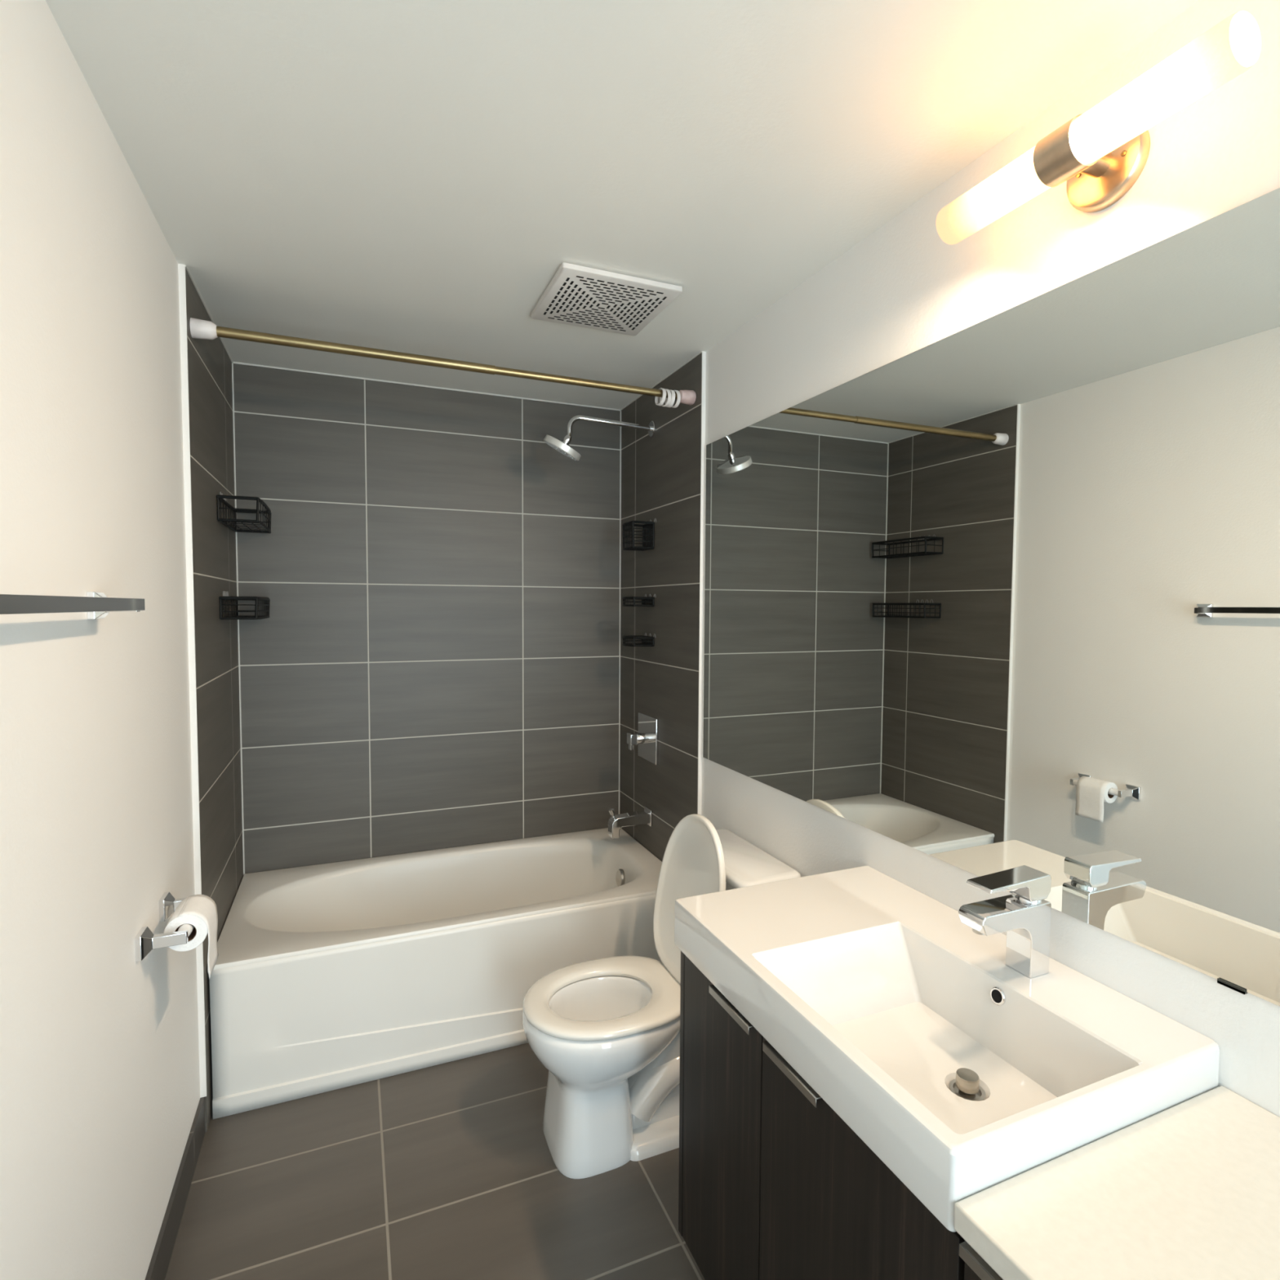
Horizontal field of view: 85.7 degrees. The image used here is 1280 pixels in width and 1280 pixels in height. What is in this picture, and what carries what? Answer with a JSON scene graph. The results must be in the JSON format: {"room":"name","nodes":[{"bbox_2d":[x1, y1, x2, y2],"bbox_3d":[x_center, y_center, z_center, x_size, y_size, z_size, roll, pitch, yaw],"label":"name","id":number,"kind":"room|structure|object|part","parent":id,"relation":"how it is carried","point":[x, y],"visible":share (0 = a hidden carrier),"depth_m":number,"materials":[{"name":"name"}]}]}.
{"room":"bathroom","nodes":[
{"label":"bathroom","id":0,"kind":"room"},
{"bbox_2d":[0,0,243,1279],"bbox_3d":[-0.644,0.263,0.373,0.150,2.297,4.600,-1,3,-23],"label":"wall","id":1,"kind":"structure","parent":0,"point":[100,1073],"depth_m":1.15,"materials":[{"name":"paint"}]},
{"bbox_2d":[0,591,145,619],"bbox_3d":[-0.746,-0.043,0.864,0.077,0.045,0.660,-1,3,-23],"label":"towel bar","id":2,"kind":"object","parent":1,"relation":"attached to","point":[97,605],"visible":1,"depth_m":0.84,"materials":[{"name":"silver metal"}]},
{"bbox_2d":[134,891,194,961],"bbox_3d":[-0.979,0.591,1.450,0.084,0.048,0.228,-1,3,-23],"label":"toilet paper holder","id":3,"kind":"object","parent":1,"relation":"attached to","point":[145,940],"visible":0.79,"depth_m":1.37,"materials":[{"name":"silver metal"}]},
{"bbox_3d":[-0.945,0.596,1.367,0.081,0.048,0.048,-1,3,-23],"label":"post","id":4,"kind":"part","parent":3,"relation":"part of","materials":[{"name":"silver metal"}]},
{"bbox_3d":[-1.015,0.587,1.533,0.081,0.048,0.048,-1,3,-23],"label":"post","id":5,"kind":"part","parent":3,"relation":"part of","materials":[{"name":"silver metal"}]},
{"bbox_2d":[163,894,218,979],"bbox_3d":[-0.950,0.631,1.462,0.079,0.144,0.105,-1,3,-23],"label":"toilet paper roll","id":6,"kind":"object","parent":3,"relation":"hanging from","point":[199,911],"visible":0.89,"depth_m":1.44,"materials":[{"name":"white paper"}]},
{"bbox_2d":[145,1097,204,1279],"bbox_3d":[-0.444,1.376,0.107,0.009,0.101,3.820,-1,3,-23],"label":"baseboard","id":7,"kind":"structure","parent":1,"relation":"attached to","point":[163,1249],"depth_m":1.58,"materials":[{"name":"tile"}]},
{"bbox_2d":[177,263,206,1097],"bbox_3d":[-1.175,0.139,1.812,0.015,2.196,0.003,-1,3,-23],"label":"trim","id":8,"kind":"structure","parent":1,"relation":"attached to","point":[182,283],"depth_m":1.81,"materials":[{"name":"white"}]},
{"bbox_2d":[216,491,271,533],"bbox_3d":[-1.325,-0.428,2.324,0.124,0.098,0.365,-1,3,-23],"label":"basket","id":9,"kind":"object","parent":1,"relation":"attached to","point":[222,498],"visible":1,"depth_m":2.26,"materials":[{"name":"black metal"}]},
{"bbox_2d":[218,591,270,619],"bbox_3d":[-1.332,-0.118,2.339,0.114,0.091,0.358,-1,3,-23],"label":"basket","id":10,"kind":"object","parent":1,"relation":"attached to","point":[265,602],"visible":1,"depth_m":2.21,"materials":[{"name":"black metal"}]},
{"bbox_2d":[189,317,696,404],"bbox_3d":[-0.501,-0.835,2.115,1.489,0.054,0.050,-1,3,-23],"label":"shower rod","id":11,"kind":"object","parent":1,"relation":"attached to","point":[199,329],"visible":0.98,"depth_m":2.02,"materials":[{"name":"gold metal"}]},
{"bbox_2d":[654,387,666,405],"bbox_3d":[0.070,-0.830,2.355,0.019,0.058,0.058,-1,3,-28],"label":"curtain ring","id":12,"kind":"object","parent":11,"relation":"hanging from","point":[664,397],"visible":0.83,"depth_m":2.34,"materials":[{"name":"white plastic"}]},
{"bbox_2d":[659,388,671,406],"bbox_3d":[0.087,-0.829,2.362,0.016,0.058,0.058,-1,3,-32],"label":"curtain ring","id":13,"kind":"object","parent":11,"relation":"hanging from","point":[668,401],"visible":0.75,"depth_m":2.34,"materials":[{"name":"white plastic"}]},
{"bbox_2d":[664,389,675,407],"bbox_3d":[0.103,-0.829,2.369,0.017,0.058,0.058,-1,3,-25],"label":"curtain ring","id":14,"kind":"object","parent":11,"relation":"hanging from","point":[673,399],"visible":0.79,"depth_m":2.35,"materials":[{"name":"white plastic"}]},
{"bbox_2d":[671,390,680,408],"bbox_3d":[0.120,-0.830,2.376,0.014,0.058,0.058,-3,4,-30],"label":"curtain ring","id":15,"kind":"object","parent":11,"relation":"hanging from","point":[677,392],"visible":0.63,"depth_m":2.35,"materials":[{"name":"white plastic"}]},
{"bbox_2d":[233,363,620,873],"bbox_3d":[-0.792,0.141,2.856,1.800,2.297,0.100,-1,3,-23],"label":"wall","id":16,"kind":"structure","parent":0,"point":[433,664],"depth_m":2.75,"materials":[{"name":"tile"}]},
{"bbox_2d":[231,362,244,875],"bbox_3d":[-1.461,-0.061,2.509,0.004,1.867,0.004,-1,3,-23],"label":"trim","id":17,"kind":"structure","parent":16,"relation":"attached to","point":[232,362],"depth_m":2.51,"materials":[{"name":"white"}]},
{"bbox_2d":[232,361,620,411],"bbox_3d":[-0.770,-1.001,2.751,1.491,0.005,0.004,-1,3,-23],"label":"trim","id":18,"kind":"structure","parent":16,"relation":"attached to","point":[234,362],"depth_m":2.70,"materials":[{"name":"white"}]},
{"bbox_2d":[185,265,702,410],"bbox_3d":[-0.623,-0.985,2.400,1.491,0.003,0.758,-1,3,-23],"label":"trim","id":19,"kind":"structure","parent":16,"relation":"attached to","point":[186,268],"depth_m":2.34,"materials":[{"name":"white"}]},
{"bbox_2d":[618,410,621,813],"bbox_3d":[-0.090,-0.082,3.084,0.004,1.867,0.004,-1,3,-23],"label":"trim","id":20,"kind":"structure","parent":16,"relation":"attached to","point":[620,411],"depth_m":3.08,"materials":[{"name":"white"}]},
{"bbox_2d":[164,1043,705,1279],"bbox_3d":[0.110,1.448,0.750,1.800,0.100,4.800,-1,3,-23],"label":"floor","id":21,"kind":"structure","parent":0,"point":[448,1171],"depth_m":1.68,"materials":[{"name":"tile"}]},
{"bbox_2d":[207,827,662,1119],"bbox_3d":[-0.643,1.089,2.522,1.485,0.436,0.714,-1,3,-23],"label":"bathtub","id":22,"kind":"object","parent":21,"relation":"on","point":[330,976],"visible":0.88,"depth_m":2.19,"materials":[{"name":"ceramic"}]},
{"bbox_2d":[207,827,662,974],"bbox_3d":[-0.643,1.051,2.520,1.485,0.360,0.714,-1,3,-23],"label":"basin","id":23,"kind":"object","parent":22,"relation":"in","point":[542,904],"depth_m":2.41,"materials":[{"name":"ceramic"}]},
{"bbox_3d":[-0.077,0.935,2.709,0.025,0.070,0.070,-1,3,-23],"label":"overflow plate","id":24,"kind":"part","parent":22,"relation":"part of","materials":[{"name":"metal"}]},
{"bbox_2d":[522,813,800,1178],"bbox_3d":[0.029,0.921,1.923,0.717,0.840,0.430,-1,3,-23],"label":"toilet","id":25,"kind":"object","parent":21,"relation":"on","point":[606,1031],"visible":0.73,"depth_m":1.83,"materials":[{"name":"ceramic"}]},
{"bbox_3d":[-0.091,0.959,1.866,0.448,0.020,0.359,-1,3,-23],"label":"seat","id":26,"kind":"part","parent":25,"relation":"part of","materials":[{"name":"white plastic"}]},
{"bbox_3d":[0.137,0.723,1.950,0.103,0.446,0.364,-1,3,-23],"label":"seat lid","id":27,"kind":"part","parent":25,"relation":"part of","materials":[{"name":"white plastic"}]},
{"bbox_3d":[0.274,0.813,2.020,0.178,0.324,0.412,-1,3,-23],"label":"tank","id":28,"kind":"part","parent":25,"relation":"part of","materials":[{"name":"ceramic"}]},
{"bbox_3d":[0.273,0.635,2.011,0.193,0.032,0.430,-1,3,-23],"label":"tank lid","id":29,"kind":"part","parent":25,"relation":"part of","materials":[{"name":"ceramic"}]},
{"bbox_2d":[678,951,964,1279],"bbox_3d":[0.443,1.015,1.231,0.500,0.722,0.725,-1,3,-23],"label":"vanity cabinet","id":30,"kind":"object","parent":21,"relation":"on","point":[774,1184],"visible":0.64,"depth_m":1.14,"materials":[{"name":"laminate"}]},
{"bbox_3d":[0.156,0.969,1.324,0.018,0.618,0.293,-1,3,-23],"label":"door","id":31,"kind":"part","parent":30,"relation":"part of","materials":[{"name":"laminate"}]},
{"bbox_3d":[0.172,0.668,1.255,0.030,0.014,0.142,-1,3,-23],"label":"handle","id":32,"kind":"part","parent":30,"relation":"part of","materials":[{"name":"metal"}]},
{"bbox_3d":[0.244,0.677,1.083,0.030,0.014,0.142,-1,3,-23],"label":"handle","id":33,"kind":"part","parent":30,"relation":"part of","materials":[{"name":"metal"}]},
{"bbox_3d":[0.293,0.986,0.998,0.018,0.618,0.409,-1,3,-23],"label":"door","id":34,"kind":"part","parent":30,"relation":"part of","materials":[{"name":"laminate"}]},
{"bbox_2d":[674,866,1219,1231],"bbox_3d":[0.445,0.626,1.213,0.506,0.140,0.730,-1,3,-23],"label":"sink","id":35,"kind":"object","parent":30,"relation":"on","point":[966,1073],"visible":0.98,"depth_m":1.09,"materials":[{"name":"ceramic"}]},
{"bbox_2d":[958,865,1051,977],"bbox_3d":[0.606,0.475,1.145,0.158,0.169,0.048,-1,3,-23],"label":"faucet","id":36,"kind":"object","parent":35,"relation":"on","point":[1024,914],"visible":1,"depth_m":1.14,"materials":[{"name":"silver metal"}]},
{"bbox_3d":[0.612,0.410,1.145,0.140,0.040,0.048,-1,3,-23],"label":"lever","id":37,"kind":"part","parent":36,"relation":"part of","materials":[{"name":"silver metal"}]},
{"bbox_2d":[959,1240,1003,1279],"bbox_3d":[0.733,1.047,0.540,0.500,0.730,0.768,-1,3,-23],"label":"vanity cabinet","id":38,"kind":"object","parent":21,"relation":"on","point":[975,1268],"visible":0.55,"depth_m":0.76,"materials":[{"name":"laminate"}]},
{"bbox_3d":[0.448,1.001,0.628,0.018,0.626,0.376,-1,3,-23],"label":"door","id":39,"kind":"part","parent":38,"relation":"part of","materials":[{"name":"laminate"}]},
{"bbox_2d":[954,1085,1279,1279],"bbox_3d":[0.735,0.664,0.522,0.506,0.032,0.769,-1,3,-23],"label":"countertop","id":40,"kind":"structure","parent":38,"relation":"on","point":[1189,1189],"depth_m":0.77,"materials":[{"name":"white stone"}]},
{"bbox_2d":[45,0,1199,409],"bbox_3d":[0.123,-0.946,0.634,1.800,0.100,4.800,-1,3,-23],"label":"ceiling","id":41,"kind":"structure","parent":0,"point":[409,176],"depth_m":1.29,"materials":[{"name":"paint"}]},
{"bbox_2d":[531,262,682,335],"bbox_3d":[-0.103,-0.951,1.942,0.334,0.020,0.334,-1,3,-23],"label":"ceiling vent","id":42,"kind":"object","parent":41,"relation":"in","point":[578,295],"visible":1,"depth_m":1.91,"materials":[{"name":"plastic"}]},
{"bbox_2d":[619,0,1279,1117],"bbox_3d":[0.873,0.240,1.009,0.159,2.297,4.600,-1,3,-23],"label":"wall","id":43,"kind":"structure","parent":0,"point":[991,239],"depth_m":1.43,"materials":[{"name":"paint"}]},
{"bbox_2d":[543,415,655,461],"bbox_3d":[-0.158,-0.771,2.660,0.438,0.183,0.150,-1,3,-23],"label":"shower","id":44,"kind":"object","parent":43,"relation":"attached to","point":[563,446],"visible":1,"depth_m":2.60,"materials":[{"name":"silver metal"}]},
{"bbox_3d":[-0.115,-0.809,2.662,0.345,0.089,0.020,-1,3,-22],"label":"shower arm","id":45,"kind":"part","parent":44,"relation":"part of","materials":[{"name":"silver metal"}]},
{"bbox_2d":[608,806,652,838],"bbox_3d":[-0.043,0.728,2.777,0.177,0.115,0.068,-1,3,-23],"label":"tub spout","id":46,"kind":"object","parent":43,"relation":"attached to","point":[615,822],"visible":1,"depth_m":2.75,"materials":[{"name":"silver metal"}]},
{"bbox_3d":[-0.112,0.690,2.747,0.027,0.038,0.022,-1,3,-23],"label":"diverter knob","id":47,"kind":"part","parent":46,"relation":"part of","materials":[{"name":"silver metal"}]},
{"bbox_2d":[622,633,655,646],"bbox_3d":[-0.012,-0.002,2.765,0.110,0.051,0.138,-1,3,-23],"label":"basket","id":48,"kind":"object","parent":43,"relation":"attached to","point":[647,638],"visible":1,"depth_m":2.73,"materials":[{"name":"black metal"}]},
{"bbox_2d":[622,594,655,606],"bbox_3d":[-0.011,-0.159,2.758,0.110,0.051,0.137,-1,3,-23],"label":"basket","id":49,"kind":"object","parent":43,"relation":"attached to","point":[645,600],"visible":1,"depth_m":2.72,"materials":[{"name":"black metal"}]},
{"bbox_2d":[622,518,656,551],"bbox_3d":[-0.004,-0.421,2.746,0.098,0.119,0.131,-1,3,-23],"label":"basket","id":50,"kind":"object","parent":43,"relation":"attached to","point":[631,525],"visible":1,"depth_m":2.74,"materials":[{"name":"black metal"}]},
{"bbox_2d":[626,712,658,764],"bbox_3d":[-0.006,0.398,2.785,0.093,0.183,0.185,-1,3,-23],"label":"shower valve","id":51,"kind":"object","parent":43,"relation":"attached to","point":[646,738],"visible":1,"depth_m":2.76,"materials":[{"name":"silver metal"}]},
{"bbox_3d":[-0.032,0.407,2.766,0.030,0.067,0.044,-1,3,-23],"label":"lever","id":52,"kind":"part","parent":51,"relation":"part of","materials":[{"name":"silver metal"}]},
{"bbox_3d":[0.005,0.396,2.781,0.053,0.044,0.044,-1,3,-23],"label":"valve stem","id":53,"kind":"part","parent":51,"relation":"part of","materials":[{"name":"silver metal"}]},
{"bbox_3d":[0.032,0.398,2.800,0.011,0.183,0.185,-1,3,-23],"label":"wall plate","id":54,"kind":"part","parent":51,"relation":"part of","materials":[{"name":"silver metal"}]},
{"bbox_2d":[697,351,706,814],"bbox_3d":[0.210,0.169,2.396,0.014,2.297,0.003,-1,3,-23],"label":"trim","id":55,"kind":"structure","parent":43,"relation":"attached to","point":[704,353],"depth_m":2.38,"materials":[{"name":"white"}]},
{"bbox_2d":[702,187,1279,1006],"bbox_3d":[0.709,-0.066,1.205,0.008,1.071,2.516,-1,3,-23],"label":"wall mirror","id":56,"kind":"object","parent":43,"relation":"attached to","point":[1002,593],"visible":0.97,"depth_m":1.19,"materials":[{"name":"silver mirror"}]},
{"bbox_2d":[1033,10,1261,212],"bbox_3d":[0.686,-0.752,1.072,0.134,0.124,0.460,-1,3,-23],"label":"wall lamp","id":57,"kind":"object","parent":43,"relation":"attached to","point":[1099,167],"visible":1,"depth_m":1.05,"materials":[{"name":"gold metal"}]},
{"bbox_3d":[0.703,-0.752,1.081,0.060,0.036,0.036,-1,3,-23],"label":"arm","id":58,"kind":"part","parent":57,"relation":"part of","materials":[{"name":"gold metal"}]},
{"bbox_3d":[0.738,-0.753,1.095,0.020,0.124,0.124,-1,3,-23],"label":"wall plate","id":59,"kind":"part","parent":57,"relation":"part of","materials":[{"name":"gold metal"}]}
]}

